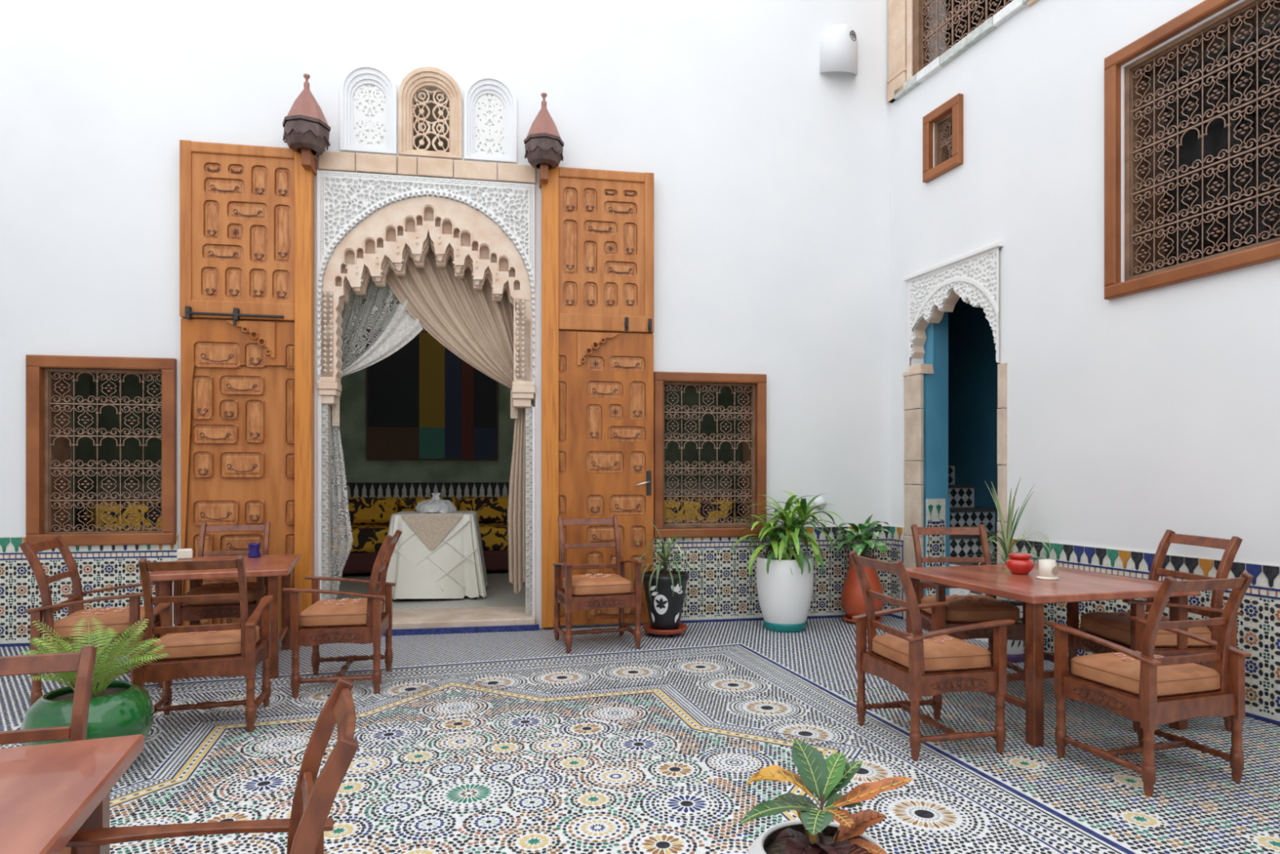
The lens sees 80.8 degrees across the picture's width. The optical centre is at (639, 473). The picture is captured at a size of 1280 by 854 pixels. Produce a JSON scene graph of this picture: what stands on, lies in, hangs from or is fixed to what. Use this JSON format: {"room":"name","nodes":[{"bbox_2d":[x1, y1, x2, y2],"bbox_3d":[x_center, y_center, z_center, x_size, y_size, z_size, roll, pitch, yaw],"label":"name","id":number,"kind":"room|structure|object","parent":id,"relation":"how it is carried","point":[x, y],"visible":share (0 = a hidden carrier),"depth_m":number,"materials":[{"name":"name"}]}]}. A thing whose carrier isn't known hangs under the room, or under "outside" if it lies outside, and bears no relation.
{"room":"riad courtyard","nodes":[
{"label":"riad courtyard","id":0,"kind":"room"},
{"bbox_2d":[20,680,154,746],"bbox_3d":[-2.560,1.192,3.500,0.502,0.375,0.502,0,0,0],"label":"plant pot","id":1,"kind":"object","parent":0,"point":[119,708],"depth_m":3.39,"materials":[{"name":"green ceramic"}]},
{"bbox_2d":[71,375,742,529],"bbox_3d":[-2.534,-1.270,8.781,9.000,5.300,3.730,0,0,-10],"label":"wall","id":2,"kind":"structure","parent":0,"point":[82,387],"depth_m":9.54,"materials":[{"name":"paint"}]},
{"bbox_2d":[89,276,737,527],"bbox_3d":[-2.841,-1.270,10.545,8.700,5.300,0.151,0,0,-10],"label":"wall","id":3,"kind":"structure","parent":0,"point":[353,398],"depth_m":10.33,"materials":[{"name":"paint"}]},
{"bbox_2d":[97,481,731,526],"bbox_3d":[-2.825,0.700,10.453,8.500,1.160,0.042,0,0,-10],"label":"trim","id":4,"kind":"structure","parent":3,"relation":"attached to","point":[399,490],"depth_m":10.40,"materials":[{"name":"tile"}]},
{"bbox_2d":[366,328,497,460],"bbox_3d":[-2.867,-1.080,10.424,1.756,1.780,0.049,0,0,-10],"label":"abstract painting","id":5,"kind":"object","parent":3,"relation":"attached to","point":[424,402],"visible":0.81,"depth_m":10.39,"materials":[{"name":"multicoloured paint"}]},
{"bbox_2d":[330,569,525,609],"bbox_3d":[-2.521,1.355,8.708,8.700,0.150,3.580,0,0,-10],"label":"floor","id":6,"kind":"structure","parent":0,"point":[500,593],"depth_m":7.85,"materials":[{"name":"tile"}]},
{"bbox_2d":[94,502,161,529],"bbox_3d":[-4.630,0.780,7.126,0.900,1.000,0.670,0,0,-10],"label":"seat","id":7,"kind":"object","parent":6,"relation":"on","point":[146,521],"visible":0.12,"depth_m":6.98,"materials":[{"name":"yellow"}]},
{"bbox_2d":[75,498,331,529],"bbox_3d":[-5.486,0.775,9.413,2.900,0.910,0.970,0,0,-10],"label":"sofa","id":8,"kind":"object","parent":6,"relation":"on","point":[92,510],"visible":0.09,"depth_m":9.39,"materials":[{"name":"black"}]},
{"bbox_2d":[84,498,151,526],"bbox_3d":[-6.615,0.490,9.556,0.705,0.340,0.300,0,0,-10],"label":"cushion","id":9,"kind":"object","parent":8,"relation":"on","point":[92,510],"depth_m":9.38,"materials":[{"name":"fabric"}]},
{"bbox_2d":[149,498,161,502],"bbox_3d":[-5.901,0.490,9.681,0.705,0.340,0.300,0,0,-10],"label":"cushion","id":10,"kind":"object","parent":8,"relation":"on","point":[153,501],"depth_m":9.51,"materials":[{"name":"fabric"}]},
{"bbox_2d":[330,496,508,573],"bbox_3d":[-2.038,0.775,10.015,3.900,0.910,0.970,0,0,-10],"label":"sofa","id":11,"kind":"object","parent":6,"relation":"on","point":[368,539],"visible":0.34,"depth_m":9.76,"materials":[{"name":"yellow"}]},
{"bbox_2d":[337,497,399,524],"bbox_3d":[-3.633,0.490,10.077,0.760,0.340,0.300,0,0,-10],"label":"cushion","id":12,"kind":"object","parent":11,"relation":"on","point":[361,509],"depth_m":9.95,"materials":[{"name":"fabric"}]},
{"bbox_2d":[330,522,507,553],"bbox_3d":[-2.036,0.830,10.000,3.880,0.300,0.940,0,0,-10],"label":"seat cushion","id":13,"kind":"object","parent":11,"relation":"on","point":[367,538],"depth_m":9.53,"materials":[{"name":"fabric"}]},
{"bbox_2d":[399,497,458,511],"bbox_3d":[-2.864,0.490,10.211,0.760,0.340,0.300,0,0,-10],"label":"cushion","id":14,"kind":"object","parent":11,"relation":"on","point":[406,504],"depth_m":10.05,"materials":[{"name":"fabric"}]},
{"bbox_2d":[458,496,508,522],"bbox_3d":[-2.096,0.490,10.345,0.760,0.340,0.300,0,0,-10],"label":"cushion","id":15,"kind":"object","parent":11,"relation":"on","point":[490,508],"depth_m":10.21,"materials":[{"name":"fabric"}]},
{"bbox_2d":[664,499,733,522],"bbox_3d":[0.591,0.780,8.038,0.800,1.000,0.670,0,0,-10],"label":"seat","id":16,"kind":"object","parent":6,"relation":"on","point":[678,504],"visible":0.16,"depth_m":7.91,"materials":[{"name":"yellow"}]},
{"bbox_2d":[664,496,737,521],"bbox_3d":[0.720,0.775,10.496,1.500,0.910,0.970,0,0,-10],"label":"sofa","id":17,"kind":"object","parent":6,"relation":"on","point":[735,503],"visible":0.13,"depth_m":10.79,"materials":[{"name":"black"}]},
{"bbox_2d":[664,496,686,499],"bbox_3d":[0.293,0.490,10.762,0.730,0.340,0.300,0,0,-10],"label":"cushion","id":18,"kind":"object","parent":17,"relation":"on","point":[680,498],"depth_m":10.67,"materials":[{"name":"fabric"}]},
{"bbox_2d":[685,496,737,519],"bbox_3d":[1.032,0.490,10.891,0.730,0.340,0.300,0,0,-10],"label":"cushion","id":19,"kind":"object","parent":17,"relation":"on","point":[735,504],"depth_m":10.80,"materials":[{"name":"fabric"}]},
{"bbox_2d":[413,94,449,151],"bbox_3d":[-2.534,-3.970,8.781,9.000,0.100,3.730,0,0,-10],"label":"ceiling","id":20,"kind":"structure","parent":0,"point":[431,106],"depth_m":8.46,"materials":[{"name":"brown"}]},
{"bbox_2d":[0,0,890,627],"bbox_3d":[-2.005,-2.220,6.768,9.450,7.200,0.420,0,0,-10],"label":"wall","id":21,"kind":"structure","parent":0,"point":[771,171],"depth_m":6.80,"materials":[{"name":"paint"}]},
{"bbox_2d":[26,355,177,546],"bbox_3d":[-4.399,-0.185,6.281,1.085,1.530,0.395,0,0,-10],"label":"window","id":22,"kind":"structure","parent":21,"relation":"in","point":[48,377],"depth_m":6.16,"materials":[{"name":"wood"}]},
{"bbox_2d":[179,139,314,632],"bbox_3d":[-3.265,-0.690,6.256,1.020,4.100,0.134,0,0,-10],"label":"door","id":23,"kind":"structure","parent":21,"relation":"in","point":[246,212],"depth_m":6.26,"materials":[{"name":"brown wood"}]},
{"bbox_2d":[282,73,330,175],"bbox_3d":[-2.755,-2.925,6.227,0.349,0.760,0.364,0,0,13],"label":"finial","id":24,"kind":"object","parent":23,"relation":"on","point":[305,125],"visible":1,"depth_m":6.13,"materials":[{"name":"brown metal"}]},
{"bbox_2d":[283,118,330,155],"bbox_3d":[-2.756,-2.763,6.220,0.346,0.195,0.348,0,0,12],"label":"bowl","id":25,"kind":"object","parent":24,"relation":"on","point":[298,133],"depth_m":6.11,"materials":[{"name":"brown metal"}]},
{"bbox_2d":[339,62,396,155],"bbox_3d":[-2.344,-3.156,6.511,0.463,0.772,0.088,0,0,-10],"label":"window","id":26,"kind":"structure","parent":21,"relation":"in","point":[367,91],"depth_m":6.51,"materials":[{"name":"paint"}]},
{"bbox_2d":[316,169,535,616],"bbox_3d":[-1.861,-0.605,6.666,1.842,3.970,0.250,0,0,-10],"label":"door","id":27,"kind":"structure","parent":21,"relation":"in","point":[368,225],"depth_m":6.58,"materials":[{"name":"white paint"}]},
{"bbox_2d":[355,266,364,291],"bbox_3d":[-2.448,-1.688,6.530,0.090,0.207,0.135,0,0,-10],"label":"pendant","id":28,"kind":"object","parent":27,"relation":"attached to","point":[359,270],"depth_m":6.48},
{"bbox_2d":[330,277,422,599],"bbox_3d":[-2.387,-0.350,6.726,0.845,2.950,0.210,0,0,-10],"label":"lace curtain","id":29,"kind":"object","parent":27,"relation":"hanging from","point":[402,328],"visible":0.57,"depth_m":6.77,"materials":[{"name":"white fabric"}]},
{"bbox_2d":[374,256,385,282],"bbox_3d":[-2.283,-1.778,6.559,0.090,0.207,0.135,0,0,-10],"label":"pendant","id":30,"kind":"object","parent":27,"relation":"attached to","point":[380,261],"depth_m":6.52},
{"bbox_2d":[394,245,404,271],"bbox_3d":[-2.112,-1.881,6.589,0.090,0.207,0.135,0,0,-10],"label":"pendant","id":31,"kind":"object","parent":27,"relation":"attached to","point":[399,251],"depth_m":6.54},
{"bbox_2d":[413,235,424,262],"bbox_3d":[-1.954,-1.972,6.616,0.090,0.207,0.135,0,0,-10],"label":"pendant","id":32,"kind":"object","parent":27,"relation":"attached to","point":[418,241],"depth_m":6.57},
{"bbox_2d":[434,235,444,262],"bbox_3d":[-1.768,-1.982,6.649,0.090,0.207,0.135,0,0,-10],"label":"pendant","id":33,"kind":"object","parent":27,"relation":"attached to","point":[438,240],"depth_m":6.60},
{"bbox_2d":[386,244,525,594],"bbox_3d":[-1.690,-0.531,6.841,1.311,3.280,0.179,0,0,-10],"label":"curtain","id":34,"kind":"object","parent":27,"relation":"hanging from","point":[478,329],"visible":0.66,"depth_m":6.89,"materials":[{"name":"beige fabric"}]},
{"bbox_2d":[452,248,462,273],"bbox_3d":[-1.616,-1.883,6.675,0.090,0.207,0.135,0,0,-10],"label":"pendant","id":35,"kind":"object","parent":27,"relation":"attached to","point":[456,252],"depth_m":6.63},
{"bbox_2d":[471,260,479,285],"bbox_3d":[-1.452,-1.786,6.704,0.090,0.207,0.135,0,0,-10],"label":"pendant","id":36,"kind":"object","parent":27,"relation":"attached to","point":[475,264],"depth_m":6.65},
{"bbox_2d":[491,271,498,297],"bbox_3d":[-1.282,-1.687,6.734,0.090,0.207,0.135,0,0,-10],"label":"pendant","id":37,"kind":"object","parent":27,"relation":"attached to","point":[495,275],"depth_m":6.68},
{"bbox_2d":[318,151,535,184],"bbox_3d":[-1.841,-2.672,6.590,1.835,0.155,0.087,0,0,-10],"label":"lintel","id":38,"kind":"object","parent":21,"relation":"attached to","point":[327,161],"visible":0.91,"depth_m":6.55,"materials":[{"name":"stone"}]},
{"bbox_2d":[398,66,462,159],"bbox_3d":[-1.836,-3.159,6.604,0.535,0.778,0.095,0,0,-10],"label":"window","id":39,"kind":"structure","parent":21,"relation":"in","point":[416,81],"depth_m":6.60,"materials":[{"name":"stone"}]},
{"bbox_2d":[0,525,889,646],"bbox_3d":[-1.605,0.943,6.613,8.237,0.875,0.024,0,0,-10],"label":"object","id":40,"kind":"structure","parent":21,"relation":"attached to","point":[726,591],"depth_m":6.96,"materials":[{"name":"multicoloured tile"}]},
{"bbox_2d":[382,605,538,635],"bbox_3d":[-1.867,1.337,6.794,1.870,0.125,0.675,0,0,-10],"label":"doorstep","id":41,"kind":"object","parent":21,"relation":"attached to","point":[513,618],"depth_m":6.59,"materials":[{"name":"beige stone"}]},
{"bbox_2d":[464,74,516,163],"bbox_3d":[-1.328,-3.151,6.689,0.455,0.762,0.088,0,0,-10],"label":"window","id":42,"kind":"structure","parent":21,"relation":"in","point":[490,100],"depth_m":6.69,"materials":[{"name":"paint"}]},
{"bbox_2d":[541,163,653,627],"bbox_3d":[-0.374,-0.690,6.760,1.010,4.100,0.136,0,0,-10],"label":"door","id":43,"kind":"structure","parent":21,"relation":"in","point":[597,225],"depth_m":6.76,"materials":[{"name":"brown wood"}]},
{"bbox_2d":[524,93,564,188],"bbox_3d":[-0.844,-2.938,6.566,0.325,0.760,0.351,0,0,-32],"label":"finial","id":44,"kind":"object","parent":43,"relation":"on","point":[544,144],"visible":0.98,"depth_m":6.46,"materials":[{"name":"brown metal"}]},
{"bbox_2d":[524,136,563,169],"bbox_3d":[-0.837,-2.776,6.555,0.323,0.195,0.325,0,0,12],"label":"bowl","id":45,"kind":"object","parent":44,"relation":"on","point":[540,150],"depth_m":6.45,"materials":[{"name":"brown metal"}]},
{"bbox_2d":[653,371,766,537],"bbox_3d":[0.626,-0.172,7.158,1.072,1.525,0.395,0,0,-10],"label":"window","id":46,"kind":"structure","parent":21,"relation":"in","point":[753,386],"depth_m":7.04,"materials":[{"name":"wood"}]},
{"bbox_2d":[813,496,826,509],"bbox_3d":[1.722,0.280,7.174,0.124,0.124,0.060,0,0,-10],"label":"cap","id":47,"kind":"object","parent":21,"relation":"attached to","point":[819,500],"visible":0.81,"depth_m":7.16,"materials":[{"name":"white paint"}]},
{"bbox_2d":[819,23,857,76],"bbox_3d":[1.919,-4.030,7.145,0.370,0.520,0.185,0,0,-10],"label":"wall sconce","id":48,"kind":"object","parent":21,"relation":"attached to","point":[838,44],"visible":1,"depth_m":7.08,"materials":[{"name":"white paint"}]},
{"bbox_2d":[0,615,1279,853],"bbox_3d":[-0.879,1.414,3.725,18.000,0.092,15.000,0,0,-16],"label":"floor","id":49,"kind":"structure","parent":0,"point":[512,742],"depth_m":3.65,"materials":[{"name":"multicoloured tile"}]},
{"bbox_2d":[0,644,97,853],"bbox_3d":[-1.644,0.929,1.770,0.561,0.902,0.586,0,0,-20],"label":"armchair","id":50,"kind":"object","parent":49,"relation":"on","point":[82,661],"visible":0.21,"depth_m":2.04,"materials":[{"name":"brown wood"}]},
{"bbox_2d":[58,846,71,853],"bbox_3d":[-1.636,0.943,1.750,0.448,0.109,0.415,0,0,-20],"label":"seat cushion","id":51,"kind":"object","parent":50,"relation":"on","point":[66,850],"depth_m":1.92,"materials":[{"name":"fabric"}]},
{"bbox_2d":[0,733,144,853],"bbox_3d":[-1.606,1.020,1.257,1.100,0.720,1.000,0,0,-20],"label":"table","id":52,"kind":"object","parent":49,"relation":"on","point":[50,793],"visible":1,"depth_m":1.62,"materials":[{"name":"brown wood"}]},
{"bbox_2d":[20,617,168,746],"bbox_3d":[-2.574,1.024,3.521,0.610,0.712,0.563,0,0,0],"label":"potted fern","id":53,"kind":"object","parent":49,"relation":"on","point":[117,708],"visible":0.65,"depth_m":3.44,"materials":[{"name":"green plant"}]},
{"bbox_2d":[18,535,173,706],"bbox_3d":[-3.311,0.884,4.616,0.644,0.992,0.616,0,0,-19],"label":"armchair","id":54,"kind":"object","parent":49,"relation":"on","point":[118,619],"visible":0.41,"depth_m":4.42,"materials":[{"name":"brown wood"}]},
{"bbox_2d":[53,605,155,639],"bbox_3d":[-3.289,0.900,4.624,0.456,0.120,0.492,0,0,-19],"label":"seat cushion","id":55,"kind":"object","parent":54,"relation":"on","point":[115,618],"depth_m":4.44,"materials":[{"name":"fabric"}]},
{"bbox_2d":[129,555,272,732],"bbox_3d":[-2.397,0.904,4.159,0.591,0.952,0.618,0,0,-17],"label":"armchair","id":56,"kind":"object","parent":49,"relation":"on","point":[229,649],"visible":0.88,"depth_m":3.99,"materials":[{"name":"brown wood"}]},
{"bbox_2d":[152,624,259,659],"bbox_3d":[-2.403,0.919,4.181,0.472,0.115,0.438,0,0,-17],"label":"seat cushion","id":57,"kind":"object","parent":56,"relation":"on","point":[220,644],"depth_m":4.01,"materials":[{"name":"fabric"}]},
{"bbox_2d":[65,676,358,853],"bbox_3d":[-0.865,0.929,1.461,0.586,0.902,0.561,0,0,-22],"label":"armchair","id":58,"kind":"object","parent":49,"relation":"on","point":[313,797],"visible":0.98,"depth_m":1.63,"materials":[{"name":"brown wood"}]},
{"bbox_2d":[173,521,271,635],"bbox_3d":[-3.153,0.884,5.751,0.616,0.992,0.644,0,0,-17],"label":"armchair","id":59,"kind":"object","parent":49,"relation":"on","point":[188,611],"visible":0.62,"depth_m":5.56,"materials":[{"name":"brown wood"}]},
{"bbox_2d":[184,581,266,605],"bbox_3d":[-3.146,0.900,5.729,0.492,0.120,0.456,0,0,-17],"label":"seat cushion","id":60,"kind":"object","parent":59,"relation":"on","point":[221,588],"depth_m":5.56,"materials":[{"name":"fabric"}]},
{"bbox_2d":[149,553,301,688],"bbox_3d":[-2.930,1.010,5.400,0.830,0.740,1.080,0,0,-20],"label":"table","id":61,"kind":"object","parent":49,"relation":"on","point":[271,566],"visible":0.55,"depth_m":5.07,"materials":[{"name":"brown wood"}]},
{"bbox_2d":[177,548,192,559],"bbox_3d":[-3.435,0.603,5.675,0.100,0.072,0.070,0,0,-30],"label":"napkin holder","id":62,"kind":"object","parent":61,"relation":"on","point":[182,553],"visible":1,"depth_m":5.65,"materials":[{"name":"beige ceramic"}]},
{"bbox_2d":[247,542,261,557],"bbox_3d":[-2.964,0.585,5.785,0.102,0.109,0.100,0,0,0],"label":"glass","id":63,"kind":"object","parent":61,"relation":"on","point":[254,548],"visible":1,"depth_m":5.75,"materials":[{"name":"blue glass"}]},
{"bbox_2d":[282,529,402,697],"bbox_3d":[-1.931,0.884,4.952,0.644,0.992,0.616,0,0,-11],"label":"armchair","id":64,"kind":"object","parent":49,"relation":"on","point":[348,620],"visible":1,"depth_m":4.72,"materials":[{"name":"brown wood"}]},
{"bbox_2d":[300,598,382,626],"bbox_3d":[-1.954,0.900,4.948,0.456,0.120,0.492,0,0,-11],"label":"seat cushion","id":65,"kind":"object","parent":64,"relation":"on","point":[344,612],"depth_m":4.74,"materials":[{"name":"leather"}]},
{"bbox_2d":[552,515,643,653],"bbox_3d":[-0.357,0.869,6.112,0.634,1.022,0.663,0,0,-17],"label":"armchair","id":66,"kind":"object","parent":49,"relation":"on","point":[599,590],"visible":1,"depth_m":5.93,"materials":[{"name":"brown wood"}]},
{"bbox_2d":[561,573,632,595],"bbox_3d":[-0.350,0.886,6.088,0.507,0.124,0.469,0,0,-17],"label":"seat cushion","id":67,"kind":"object","parent":66,"relation":"on","point":[587,584],"depth_m":5.90,"materials":[{"name":"fabric"}]},
{"bbox_2d":[622,515,711,637],"bbox_3d":[0.227,0.877,6.490,0.787,1.005,0.709,0,0,-41],"label":"plant","id":68,"kind":"object","parent":49,"relation":"on","point":[664,590],"visible":0.99,"depth_m":6.33,"materials":[{"name":"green plant"}]},
{"bbox_2d":[728,490,845,632],"bbox_3d":[1.318,0.769,6.675,1.045,1.222,0.844,0,0,0],"label":"plant","id":69,"kind":"object","parent":49,"relation":"on","point":[784,580],"visible":1,"depth_m":6.53,"materials":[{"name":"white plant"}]},
{"bbox_2d":[739,737,913,853],"bbox_3d":[0.489,1.063,2.017,0.472,0.635,0.464,0,0,0],"label":"potted croton","id":70,"kind":"object","parent":49,"relation":"on","point":[815,832],"visible":1,"depth_m":2.03,"materials":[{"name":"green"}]},
{"bbox_2d":[746,819,887,853],"bbox_3d":[0.485,1.190,2.017,0.464,0.380,0.464,0,0,0],"label":"pot","id":71,"kind":"object","parent":70,"relation":"on","point":[768,842],"depth_m":2.09,"materials":[{"name":"white ceramic"}]},
{"bbox_2d":[830,514,897,623],"bbox_3d":[2.074,0.878,6.964,0.603,1.004,0.542,0,0,0],"label":"potted plant","id":72,"kind":"object","parent":49,"relation":"on","point":[852,599],"visible":0.69,"depth_m":6.90,"materials":[{"name":"ceramic"}]},
{"bbox_2d":[840,555,884,619],"bbox_3d":[2.070,1.058,7.000,0.390,0.555,0.390,0,0,0],"label":"pot","id":73,"kind":"object","parent":72,"relation":"on","point":[852,599],"depth_m":6.88,"materials":[{"name":"ceramic"}]},
{"bbox_2d":[848,550,1014,760],"bbox_3d":[1.489,0.899,3.928,0.624,0.962,0.598,0,0,-12],"label":"armchair","id":74,"kind":"object","parent":49,"relation":"on","point":[935,663],"visible":1,"depth_m":3.72,"materials":[{"name":"brown wood"}]},
{"bbox_2d":[871,632,991,671],"bbox_3d":[1.511,0.914,3.933,0.442,0.116,0.477,0,0,-12],"label":"seat cushion","id":75,"kind":"object","parent":74,"relation":"on","point":[942,653],"depth_m":3.75,"materials":[{"name":"fabric"}]},
{"bbox_2d":[911,524,1025,687],"bbox_3d":[2.190,0.869,5.042,0.634,1.022,0.663,0,0,0],"label":"armchair","id":76,"kind":"object","parent":49,"relation":"on","point":[967,609],"visible":0.59,"depth_m":4.88,"materials":[{"name":"brown wood"}]},
{"bbox_2d":[920,595,1020,622],"bbox_3d":[2.190,0.886,5.018,0.507,0.124,0.469,0,0,0],"label":"seat cushion","id":77,"kind":"object","parent":76,"relation":"on","point":[961,608],"depth_m":4.80,"materials":[{"name":"fabric"}]},
{"bbox_2d":[948,462,997,595],"bbox_3d":[2.978,0.403,7.957,0.816,1.954,3.455,0,0,-19],"label":"staircase","id":78,"kind":"structure","parent":49,"relation":"on","point":[963,513],"depth_m":7.40,"materials":[{"name":"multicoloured tile"}]},
{"bbox_2d":[951,476,1061,662],"bbox_3d":[2.642,0.699,5.583,0.689,1.363,0.905,0,0,-19],"label":"dracaena","id":79,"kind":"object","parent":49,"relation":"on","point":[1015,649],"visible":0.31,"depth_m":5.55,"materials":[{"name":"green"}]},
{"bbox_2d":[982,592,1024,662],"bbox_3d":[2.745,1.106,5.620,0.370,0.548,0.370,0,0,0],"label":"pot","id":80,"kind":"object","parent":79,"relation":"on","point":[1015,649],"depth_m":5.49,"materials":[{"name":"white"}]},
{"bbox_2d":[905,563,1199,746],"bbox_3d":[2.335,0.995,4.450,1.080,0.770,1.160,0,0,-15],"label":"table","id":81,"kind":"object","parent":49,"relation":"on","point":[1073,585],"visible":0.66,"depth_m":4.04,"materials":[{"name":"brown wood"}]},
{"bbox_2d":[1005,552,1035,574],"bbox_3d":[2.318,0.548,4.587,0.161,0.122,0.161,0,0,0],"label":"lidded pot","id":82,"kind":"object","parent":81,"relation":"on","point":[1020,563],"visible":1,"depth_m":4.54,"materials":[{"name":"red ceramic"}]},
{"bbox_2d":[1035,559,1058,579],"bbox_3d":[2.370,0.555,4.377,0.121,0.108,0.121,0,0,0],"label":"candle holder","id":83,"kind":"object","parent":81,"relation":"on","point":[1047,568],"visible":1,"depth_m":4.34,"materials":[{"name":"beige ceramic"}]},
{"bbox_2d":[1038,559,1056,577],"bbox_3d":[2.370,0.548,4.377,0.091,0.095,0.091,0,0,0],"label":"cup","id":84,"kind":"object","parent":83,"relation":"on","point":[1046,567],"depth_m":4.34,"materials":[{"name":"beige ceramic"}]},
{"bbox_2d":[1046,572,1253,796],"bbox_3d":[2.368,0.906,3.509,0.588,0.947,0.615,0,0,-17],"label":"armchair","id":85,"kind":"object","parent":49,"relation":"on","point":[1141,686],"visible":1,"depth_m":3.35,"materials":[{"name":"brown wood"}]},
{"bbox_2d":[1070,650,1220,696],"bbox_3d":[2.362,0.922,3.531,0.470,0.115,0.435,0,0,-16],"label":"seat cushion","id":86,"kind":"object","parent":85,"relation":"on","point":[1119,673],"depth_m":3.39,"materials":[{"name":"leather"}]},
{"bbox_2d":[1066,529,1242,732],"bbox_3d":[2.912,0.859,4.310,0.676,1.041,0.647,0,0,-2],"label":"armchair","id":87,"kind":"object","parent":49,"relation":"on","point":[1117,628],"visible":0.41,"depth_m":4.17,"materials":[{"name":"brown wood"}]},
{"bbox_2d":[1080,611,1212,646],"bbox_3d":[2.887,0.876,4.309,0.479,0.126,0.516,0,0,-2],"label":"seat cushion","id":88,"kind":"object","parent":87,"relation":"on","point":[1113,627],"depth_m":4.21,"materials":[{"name":"fabric"}]},
{"bbox_2d":[913,311,948,595],"bbox_3d":[2.712,-0.270,7.025,0.280,3.300,0.152,0,0,-19],"label":"wall","id":89,"kind":"structure","parent":0,"point":[935,346],"depth_m":6.96,"materials":[{"name":"blue paint"}]},
{"bbox_2d":[925,498,945,595],"bbox_3d":[2.733,0.805,6.944,0.210,1.150,0.014,0,0,-18],"label":"trim","id":90,"kind":"structure","parent":89,"relation":"attached to","point":[935,508],"depth_m":6.94,"materials":[{"name":"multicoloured tile"}]},
{"bbox_2d":[945,498,950,595],"bbox_3d":[2.857,0.805,6.988,0.048,1.150,0.010,0,0,-19],"label":"trim","id":91,"kind":"structure","parent":89,"relation":"attached to","point":[947,500],"depth_m":6.98,"materials":[{"name":"paint"}]},
{"bbox_2d":[890,0,1279,639],"bbox_3d":[4.057,-2.220,2.994,0.300,7.200,9.950,0,0,-19],"label":"wall","id":92,"kind":"structure","parent":0,"point":[1133,419],"depth_m":5.33,"materials":[{"name":"paint"}]},
{"bbox_2d":[922,93,963,182],"bbox_3d":[2.815,-2.935,6.662,0.395,0.590,0.455,0,0,-19],"label":"window","id":93,"kind":"structure","parent":92,"relation":"in","point":[948,117],"depth_m":6.68,"materials":[{"name":"wood"}]},
{"bbox_2d":[902,240,1007,619],"bbox_3d":[2.777,-0.236,6.565,0.250,3.227,1.245,0,0,-19],"label":"door frame","id":94,"kind":"structure","parent":92,"relation":"in","point":[975,276],"depth_m":6.73,"materials":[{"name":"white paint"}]},
{"bbox_2d":[887,0,1039,102],"bbox_3d":[2.995,-4.520,6.370,0.561,2.000,2.125,0,0,-19],"label":"window","id":95,"kind":"structure","parent":92,"relation":"in","point":[909,65],"depth_m":6.92,"materials":[{"name":"stone"}]},
{"bbox_2d":[889,525,1279,725],"bbox_3d":[3.273,0.943,4.820,0.026,0.875,5.311,0,0,-19],"label":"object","id":96,"kind":"structure","parent":92,"relation":"attached to","point":[1258,626],"depth_m":4.50,"materials":[{"name":"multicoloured tile"}]},
{"bbox_2d":[1104,0,1279,299],"bbox_3d":[3.506,-1.995,4.610,0.395,1.630,1.145,0,0,-19],"label":"window","id":97,"kind":"structure","parent":92,"relation":"in","point":[1144,129],"depth_m":4.77,"materials":[{"name":"wood"}]},
{"bbox_2d":[946,0,1279,531],"bbox_3d":[3.675,-2.095,6.717,1.350,6.950,6.550,0,0,-19],"label":"wall","id":98,"kind":"structure","parent":0,"point":[1216,140],"depth_m":5.84,"materials":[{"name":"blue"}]},
{"bbox_3d":[-2.170,0.852,8.000,0.800,0.855,0.720,0,0,-10],"label":"draped table","id":99,"kind":"object","parent":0,"visible":0},
{"bbox_2d":[377,511,488,600],"bbox_3d":[-2.170,0.834,8.000,1.084,0.857,0.984,0,0,-10],"label":"tablecloth","id":100,"kind":"object","parent":99,"relation":"on","point":[435,555],"visible":0.88,"depth_m":7.59,"materials":[{"name":"fabric"}]},
{"bbox_2d":[415,492,456,513],"bbox_3d":[-2.167,0.308,8.006,0.427,0.215,0.346,0,0,0],"label":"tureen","id":101,"kind":"object","parent":100,"relation":"on","point":[435,504],"visible":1,"depth_m":7.89,"materials":[{"name":"white ceramic"}]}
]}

